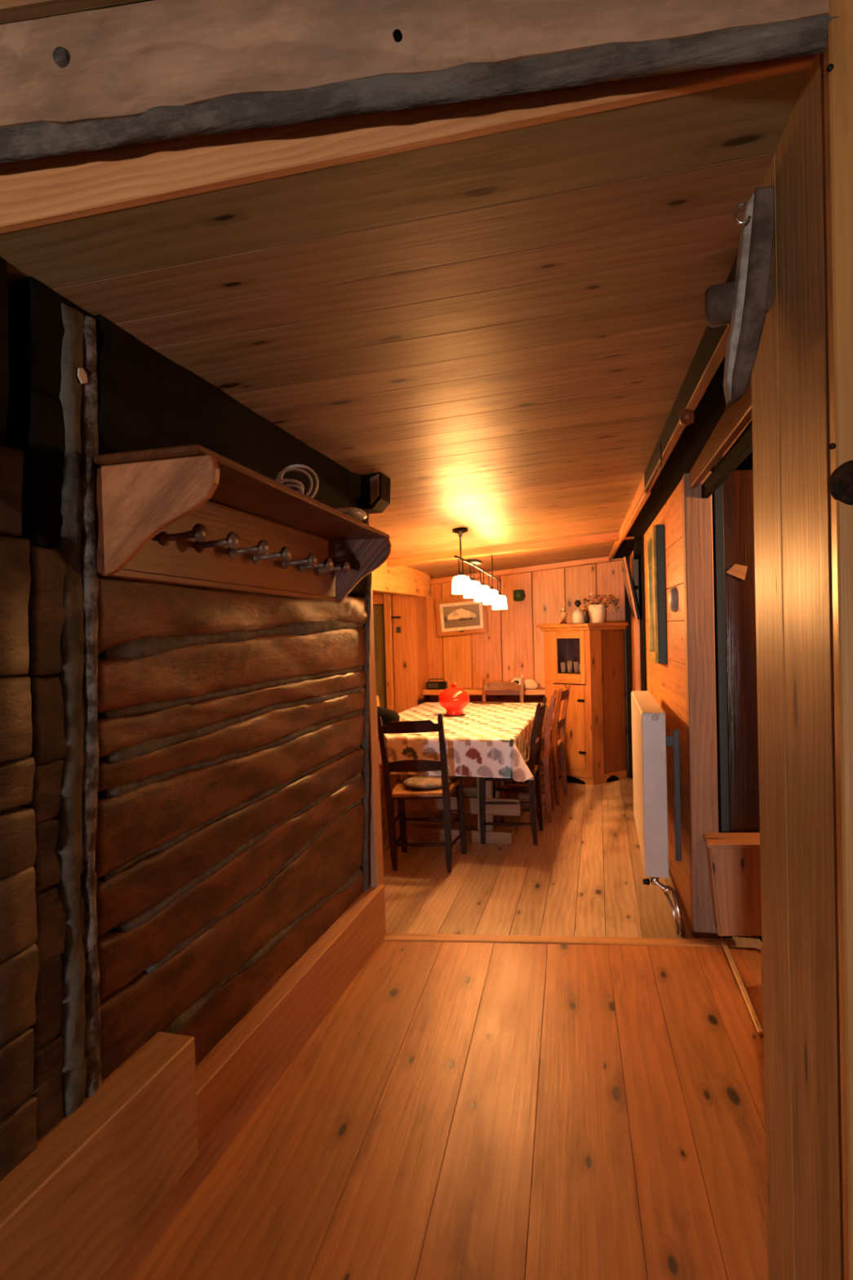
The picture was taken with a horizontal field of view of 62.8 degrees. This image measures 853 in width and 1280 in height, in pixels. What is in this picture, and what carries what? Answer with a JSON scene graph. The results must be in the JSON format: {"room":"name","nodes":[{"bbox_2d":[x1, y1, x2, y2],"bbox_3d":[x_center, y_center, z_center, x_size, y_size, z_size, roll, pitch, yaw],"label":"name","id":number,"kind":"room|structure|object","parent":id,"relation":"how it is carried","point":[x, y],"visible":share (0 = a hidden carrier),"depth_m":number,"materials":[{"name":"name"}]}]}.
{"room":"cabin hallway","nodes":[
{"label":"cabin hallway","id":0,"kind":"room"},
{"bbox_2d":[0,256,372,1181],"bbox_3d":[-1.109,0.351,0.316,0.222,2.252,6.000,-1,1,15],"label":"wall","id":1,"kind":"structure","parent":0,"point":[184,771],"depth_m":1.63,"materials":[{"name":"brown wood"}]},
{"bbox_2d":[0,884,386,1279],"bbox_3d":[-1.023,1.237,0.330,0.136,0.439,6.031,-1,1,15],"label":"baseboard","id":2,"kind":"structure","parent":1,"relation":"attached to","point":[68,1210],"depth_m":1.59,"materials":[{"name":"brown wood"}]},
{"bbox_2d":[93,444,391,603],"bbox_3d":[-0.397,-0.325,2.071,0.300,0.388,1.325,-1,1,15],"label":"coat rack","id":3,"kind":"object","parent":1,"relation":"attached to","point":[193,515],"depth_m":1.82,"materials":[{"name":"brown wood"}]},
{"bbox_2d":[334,507,367,520],"bbox_3d":[-0.271,-0.432,2.422,0.127,0.045,0.167,-1,1,15],"label":"plastic bag","id":4,"kind":"object","parent":3,"relation":"on","point":[357,513],"visible":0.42,"depth_m":2.36,"materials":[{"name":"grey plastic"}]},
{"bbox_2d":[349,472,390,514],"bbox_3d":[-0.347,-0.628,2.853,0.214,0.155,0.549,-1,1,25],"label":"beam","id":5,"kind":"structure","parent":1,"relation":"attached to","point":[371,491],"depth_m":2.95,"materials":[{"name":"brown wood"}]},
{"bbox_2d":[359,580,383,887],"bbox_3d":[-0.275,0.536,3.245,0.095,1.716,0.100,-2,1,16],"label":"trim","id":6,"kind":"structure","parent":1,"relation":"attached to","point":[375,877],"depth_m":3.21,"materials":[{"name":"brown wood"}]},
{"bbox_2d":[372,591,429,713],"bbox_3d":[-0.917,0.329,5.519,2.330,2.100,3.950,-1,1,15],"label":"wall","id":7,"kind":"structure","parent":0,"point":[406,664],"depth_m":6.93,"materials":[{"name":"brown wood"}]},
{"bbox_2d":[373,604,386,708],"bbox_3d":[-0.753,0.492,7.092,0.738,1.670,0.100,-1,1,15],"label":"door","id":8,"kind":"structure","parent":7,"relation":"in","point":[378,610],"depth_m":7.01,"materials":[{"name":"green paint"}]},
{"bbox_2d":[395,626,400,632],"bbox_3d":[-0.277,-0.100,6.912,0.044,0.060,0.012,-1,1,15],"label":"light switch","id":9,"kind":"object","parent":7,"relation":"attached to","point":[398,628],"visible":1,"depth_m":6.91,"materials":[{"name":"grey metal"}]},
{"bbox_2d":[372,560,431,596],"bbox_3d":[-0.517,-0.511,5.362,0.360,0.293,2.880,-1,1,15],"label":"trim","id":10,"kind":"structure","parent":7,"relation":"attached to","point":[403,580],"depth_m":5.82,"materials":[{"name":"brown wood"}]},
{"bbox_2d":[386,531,634,567],"bbox_3d":[-0.198,-0.618,5.483,3.568,0.335,0.110,-1,1,8],"label":"trim","id":11,"kind":"structure","parent":7,"relation":"attached to","point":[611,536],"depth_m":5.32,"materials":[{"name":"brown wood"}]},
{"bbox_2d":[0,69,809,579],"bbox_3d":[-0.426,-0.796,3.581,4.500,0.770,8.463,-1,1,15],"label":"ceiling","id":12,"kind":"structure","parent":0,"point":[507,328],"depth_m":1.53,"materials":[{"name":"brown wood"}]},
{"bbox_2d":[0,0,839,163],"bbox_3d":[-0.146,-1.050,1.074,2.421,0.566,0.144,-1,1,9],"label":"ceiling beam","id":13,"kind":"structure","parent":12,"relation":"attached to","point":[147,71],"depth_m":1.02,"materials":[{"name":"brown wood"}]},
{"bbox_2d":[0,0,145,23],"bbox_3d":[-0.112,-1.151,1.007,2.321,0.332,0.030,-1,1,9],"label":"trim","id":14,"kind":"structure","parent":13,"relation":"attached to","point":[11,11],"depth_m":1.08,"materials":[{"name":"brown wood"}]},
{"bbox_2d":[452,527,506,609],"bbox_3d":[0.399,-0.477,5.015,0.121,0.488,1.501,-1,1,16],"label":"pendant lamp","id":15,"kind":"object","parent":12,"relation":"hanging from","point":[461,584],"visible":0.95,"depth_m":4.67,"materials":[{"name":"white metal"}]},
{"bbox_2d":[457,572,464,576],"bbox_3d":[0.218,-0.410,4.392,0.044,0.025,0.043,-1,1,15],"label":"socket","id":16,"kind":"object","parent":15,"relation":"attached to","point":[460,574],"depth_m":4.37,"materials":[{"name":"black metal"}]},
{"bbox_2d":[128,771,768,1279],"bbox_3d":[-0.303,1.435,2.196,5.419,0.092,10.200,-1,1,15],"label":"floor","id":17,"kind":"structure","parent":0,"point":[460,1110],"depth_m":2.08,"materials":[{"name":"brown wood"}]},
{"bbox_2d":[376,695,414,793],"bbox_3d":[-0.257,0.910,6.095,0.390,0.885,0.420,-2,1,-12],"label":"chair","id":18,"kind":"object","parent":17,"relation":"on","point":[377,697],"visible":0.02,"depth_m":5.89,"materials":[{"name":"brown wood"}]},
{"bbox_2d":[377,713,466,872],"bbox_3d":[-0.020,0.907,4.294,0.449,0.957,0.424,-1,1,13],"label":"dining chair","id":19,"kind":"object","parent":17,"relation":"on","point":[401,792],"visible":0.99,"depth_m":4.16,"materials":[{"name":"brown wood"}]},
{"bbox_2d":[403,775,450,788],"bbox_3d":[0.003,0.876,4.329,0.293,0.048,0.286,-1,1,15],"label":"seat cushion","id":20,"kind":"object","parent":19,"relation":"on","point":[417,781],"visible":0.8,"depth_m":4.25,"materials":[{"name":"beige fabric"}]},
{"bbox_2d":[380,768,541,844],"bbox_3d":[0.261,0.974,5.380,1.095,0.752,1.980,-1,1,15],"label":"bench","id":21,"kind":"object","parent":17,"relation":"on","point":[471,793],"visible":0.34,"depth_m":4.75,"materials":[{"name":"brown wood"}]},
{"bbox_2d":[377,702,559,782],"bbox_3d":[0.255,0.712,5.377,1.402,0.240,2.292,-1,1,15],"label":"tablecloth","id":22,"kind":"object","parent":21,"relation":"on","point":[491,740],"visible":0.59,"depth_m":4.44,"materials":[{"name":"fabric"}]},
{"bbox_2d":[377,706,399,725],"bbox_3d":[-0.358,0.535,4.800,0.377,0.163,0.268,-1,1,15],"label":"bag","id":23,"kind":"object","parent":22,"relation":"on","point":[387,715],"visible":0.28,"depth_m":4.67,"materials":[{"name":"fabric"}]},
{"bbox_2d":[443,713,465,716],"bbox_3d":[0.219,0.586,5.465,0.176,0.008,0.176,-1,1,15],"label":"trivet","id":24,"kind":"object","parent":22,"relation":"on","point":[445,714],"visible":0.69,"depth_m":5.40,"materials":[{"name":"brown wood"}]},
{"bbox_2d":[438,682,469,715],"bbox_3d":[0.215,0.458,5.463,0.244,0.247,0.244,-1,1,15],"label":"soup tureen","id":25,"kind":"object","parent":24,"relation":"on","point":[453,700],"visible":1,"depth_m":5.38,"materials":[{"name":"red ceramic"}]},
{"bbox_2d":[438,697,469,715],"bbox_3d":[0.217,0.517,5.464,0.244,0.128,0.244,-1,1,15],"label":"bowl","id":26,"kind":"object","parent":25,"relation":"attached to","point":[453,706],"depth_m":5.38,"materials":[{"name":"red ceramic"}]},
{"bbox_2d":[471,702,505,703],"bbox_3d":[0.561,0.564,6.275,0.278,0.003,0.141,-1,1,21],"label":"place mat","id":27,"kind":"object","parent":22,"relation":"on","point":[474,702],"visible":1,"depth_m":6.26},
{"bbox_2d":[422,687,545,702],"bbox_3d":[0.566,0.903,6.880,1.225,0.825,0.475,-1,1,15],"label":"bench","id":28,"kind":"object","parent":17,"relation":"on","point":[531,695],"visible":0.17,"depth_m":6.95,"materials":[{"name":"brown wood"}]},
{"bbox_2d":[426,678,447,689],"bbox_3d":[0.105,0.445,7.078,0.200,0.105,0.106,-1,1,15],"label":"radio","id":29,"kind":"object","parent":28,"relation":"on","point":[429,685],"visible":1,"depth_m":7.04,"materials":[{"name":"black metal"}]},
{"bbox_2d":[427,683,438,688],"bbox_3d":[0.068,0.463,7.037,0.110,0.050,0.007,-1,1,15],"label":"grille","id":30,"kind":"object","parent":29,"relation":"attached to","point":[429,685],"depth_m":7.03,"materials":[{"name":"grey metal"}]},
{"bbox_2d":[510,674,539,688],"bbox_3d":[0.963,0.407,6.838,0.282,0.143,0.162,-1,1,15],"label":"plush animal","id":31,"kind":"object","parent":28,"relation":"on","point":[530,683],"visible":0.77,"depth_m":6.78},
{"bbox_2d":[475,678,524,783],"bbox_3d":[0.698,0.848,6.511,0.428,0.940,0.424,-1,1,14],"label":"dining chair","id":32,"kind":"object","parent":17,"relation":"on","point":[491,686],"visible":0.09,"depth_m":6.68,"materials":[{"name":"orange wood"}]},
{"bbox_2d":[479,697,546,845],"bbox_3d":[0.606,0.880,4.795,0.424,0.940,0.428,-1,1,15],"label":"dining chair","id":33,"kind":"object","parent":17,"relation":"on","point":[534,766],"visible":0.71,"depth_m":4.64,"materials":[{"name":"brown wood"}]},
{"bbox_2d":[498,689,556,822],"bbox_3d":[0.781,0.867,5.297,0.424,0.940,0.428,-1,1,13],"label":"dining chair","id":34,"kind":"object","parent":17,"relation":"on","point":[545,756],"visible":0.6,"depth_m":5.10,"materials":[{"name":"orange wood"}]},
{"bbox_2d":[511,684,570,805],"bbox_3d":[0.963,0.853,5.804,0.424,0.940,0.428,-1,1,21],"label":"dining chair","id":35,"kind":"object","parent":17,"relation":"on","point":[556,744],"visible":0.56,"depth_m":5.67,"materials":[{"name":"orange wood"}]},
{"bbox_2d":[382,933,737,946],"bbox_3d":[0.540,1.377,3.146,1.654,0.060,0.073,-1,1,6],"label":"trim","id":36,"kind":"structure","parent":17,"relation":"attached to","point":[494,939],"depth_m":3.13,"materials":[{"name":"brown wood"}]},
{"bbox_2d":[536,622,628,785],"bbox_3d":[1.466,0.572,6.512,0.831,1.450,0.658,-1,1,15],"label":"cabinet","id":37,"kind":"object","parent":17,"relation":"on","point":[589,658],"visible":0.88,"depth_m":6.36,"materials":[{"name":"brown wood"}]},
{"bbox_2d":[560,607,567,624],"bbox_3d":[1.266,-0.226,6.464,0.070,0.156,0.070,-1,1,15],"label":"figurine","id":38,"kind":"object","parent":37,"relation":"on","point":[562,614],"visible":0.98,"depth_m":6.45,"materials":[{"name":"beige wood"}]},
{"bbox_2d":[571,594,584,623],"bbox_3d":[1.384,-0.282,6.378,0.116,0.265,0.110,-1,1,15],"label":"glass decanter","id":39,"kind":"object","parent":37,"relation":"on","point":[578,615],"visible":1,"depth_m":6.34,"materials":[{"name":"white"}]},
{"bbox_2d":[584,610,590,623],"bbox_3d":[1.442,-0.205,6.266,0.048,0.112,0.047,-1,1,15],"label":"bottle","id":40,"kind":"object","parent":37,"relation":"on","point":[587,619],"visible":1,"depth_m":6.25,"materials":[{"name":"black glass"}]},
{"bbox_2d":[582,591,620,622],"bbox_3d":[1.576,-0.293,6.303,0.331,0.280,0.260,-1,1,15],"label":"flower pot","id":41,"kind":"object","parent":37,"relation":"on","point":[597,612],"visible":1,"depth_m":6.25,"materials":[{"name":"white ceramic"}]},
{"bbox_2d":[702,832,761,936],"bbox_3d":[1.386,1.071,3.063,0.299,0.423,0.170,-1,1,15],"label":"box","id":42,"kind":"object","parent":17,"relation":"on","point":[734,859],"visible":0.72,"depth_m":3.00,"materials":[{"name":"brown wood"}]},
{"bbox_2d":[373,560,684,772],"bbox_3d":[0.439,0.163,7.184,4.200,2.300,0.070,-1,1,15],"label":"wall","id":43,"kind":"structure","parent":0,"point":[513,646],"depth_m":7.01,"materials":[{"name":"brown wood"}]},
{"bbox_2d":[434,597,488,636],"bbox_3d":[0.356,-0.243,7.114,0.549,0.411,0.030,-1,1,15],"label":"framed picture","id":44,"kind":"object","parent":43,"relation":"attached to","point":[459,615],"visible":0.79,"depth_m":7.11,"materials":[{"name":"brown wood"}]},
{"bbox_2d":[443,603,479,628],"bbox_3d":[0.359,-0.243,7.111,0.382,0.221,0.002,-5,0,16],"label":"print","id":45,"kind":"object","parent":44,"relation":"on","point":[455,615],"depth_m":7.11},
{"bbox_2d":[513,589,525,601],"bbox_3d":[0.916,-0.440,6.920,0.110,0.110,0.135,-1,1,15],"label":"wall decoration","id":46,"kind":"object","parent":43,"relation":"attached to","point":[518,595],"visible":1,"depth_m":6.86,"materials":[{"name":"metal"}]},
{"bbox_2d":[430,555,623,584],"bbox_3d":[0.955,-0.697,6.932,2.034,0.222,0.100,-1,1,15],"label":"trim","id":47,"kind":"structure","parent":43,"relation":"attached to","point":[603,559],"depth_m":6.85,"materials":[{"name":"brown wood"}]},
{"bbox_2d":[624,480,690,922],"bbox_3d":[1.662,0.189,4.999,0.194,2.259,3.506,-1,1,11],"label":"wall","id":48,"kind":"structure","parent":0,"point":[666,682],"depth_m":3.76,"materials":[{"name":"brown wood"}]},
{"bbox_2d":[621,556,640,620],"bbox_3d":[1.734,-0.426,5.940,0.143,0.520,0.511,-1,1,15],"label":"framed picture","id":49,"kind":"object","parent":48,"relation":"attached to","point":[630,588],"visible":0.99,"depth_m":5.70,"materials":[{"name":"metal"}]},
{"bbox_2d":[632,535,647,690],"bbox_3d":[1.759,0.260,5.573,0.167,2.090,0.895,-1,1,15],"label":"door","id":50,"kind":"structure","parent":48,"relation":"in","point":[638,563],"depth_m":5.83,"materials":[{"name":"brown wood"}]},
{"bbox_2d":[646,524,667,663],"bbox_3d":[1.367,-0.265,4.152,0.062,0.790,0.382,-1,1,12],"label":"wall frame","id":51,"kind":"object","parent":48,"relation":"attached to","point":[655,545],"visible":1,"depth_m":3.97,"materials":[{"name":"green paint"}]},
{"bbox_2d":[631,690,685,934],"bbox_3d":[1.239,0.841,3.793,0.183,1.021,1.175,-1,1,14],"label":"radiator","id":52,"kind":"object","parent":48,"relation":"attached to","point":[650,740],"visible":1,"depth_m":3.31,"materials":[{"name":"grey metal"}]},
{"bbox_2d":[631,690,665,715],"bbox_3d":[1.204,0.337,3.825,0.104,0.012,1.107,-1,1,14],"label":"grille","id":53,"kind":"object","parent":52,"relation":"attached to","point":[645,704],"depth_m":3.68,"materials":[{"name":"white metal"}]},
{"bbox_2d":[668,586,677,612],"bbox_3d":[1.256,-0.205,3.566,0.034,0.128,0.128,-1,1,12],"label":"light switch","id":54,"kind":"object","parent":48,"relation":"attached to","point":[673,594],"visible":1,"depth_m":3.52,"materials":[{"name":"white plastic"}]},
{"bbox_2d":[710,451,753,937],"bbox_3d":[1.637,0.170,2.089,1.430,2.400,2.610,-1,1,15],"label":"wall","id":55,"kind":"structure","parent":0,"point":[717,495],"depth_m":3.17,"materials":[{"name":"brown wood"}]},
{"bbox_2d":[608,254,752,561],"bbox_3d":[1.309,-0.765,3.996,0.284,0.260,5.391,-1,1,12],"label":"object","id":56,"kind":"structure","parent":55,"relation":"attached to","point":[699,428],"depth_m":2.48,"materials":[{"name":"brown wood"}]},
{"bbox_2d":[681,471,720,938],"bbox_3d":[1.268,0.300,3.227,0.117,2.120,0.120,-1,1,15],"label":"trim","id":57,"kind":"structure","parent":55,"relation":"attached to","point":[697,512],"depth_m":3.17,"materials":[{"name":"brown wood"}]},
{"bbox_2d":[723,469,759,832],"bbox_3d":[1.724,0.265,3.086,0.738,2.070,0.047,-1,1,15],"label":"door","id":58,"kind":"structure","parent":55,"relation":"in","point":[738,487],"depth_m":3.15,"materials":[{"name":"brown wood"}]},
{"bbox_2d":[721,941,764,1034],"bbox_3d":[1.219,1.329,2.714,0.020,0.010,0.700,-1,1,13],"label":"trim","id":59,"kind":"structure","parent":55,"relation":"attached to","point":[744,991],"depth_m":2.65,"materials":[{"name":"brown wood"}]},
{"bbox_2d":[760,947,763,990],"bbox_3d":[1.190,1.272,2.385,0.030,0.150,0.676,-1,1,21],"label":"trim","id":60,"kind":"structure","parent":55,"relation":"attached to","point":[762,948],"depth_m":2.68,"materials":[{"name":"brown wood"}]},
{"bbox_2d":[751,0,852,1279],"bbox_3d":[0.880,0.237,1.081,0.592,2.340,0.462,-1,1,15],"label":"door frame","id":61,"kind":"structure","parent":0,"point":[802,375],"depth_m":1.08,"materials":[{"name":"brown wood"}]},
{"bbox_2d":[0,54,814,233],"bbox_3d":[-0.130,-0.832,1.099,1.815,0.288,0.020,-1,1,8],"label":"trim","id":62,"kind":"structure","parent":61,"relation":"attached to","point":[46,190],"depth_m":1.11,"materials":[{"name":"brown wood"}]},
{"bbox_2d":[705,186,775,408],"bbox_3d":[0.560,-0.598,1.245,0.119,0.364,0.108,-1,1,28],"label":"yoke","id":63,"kind":"object","parent":61,"relation":"attached to","point":[744,304],"visible":0.95,"depth_m":1.21,"materials":[{"name":"grey wood"}]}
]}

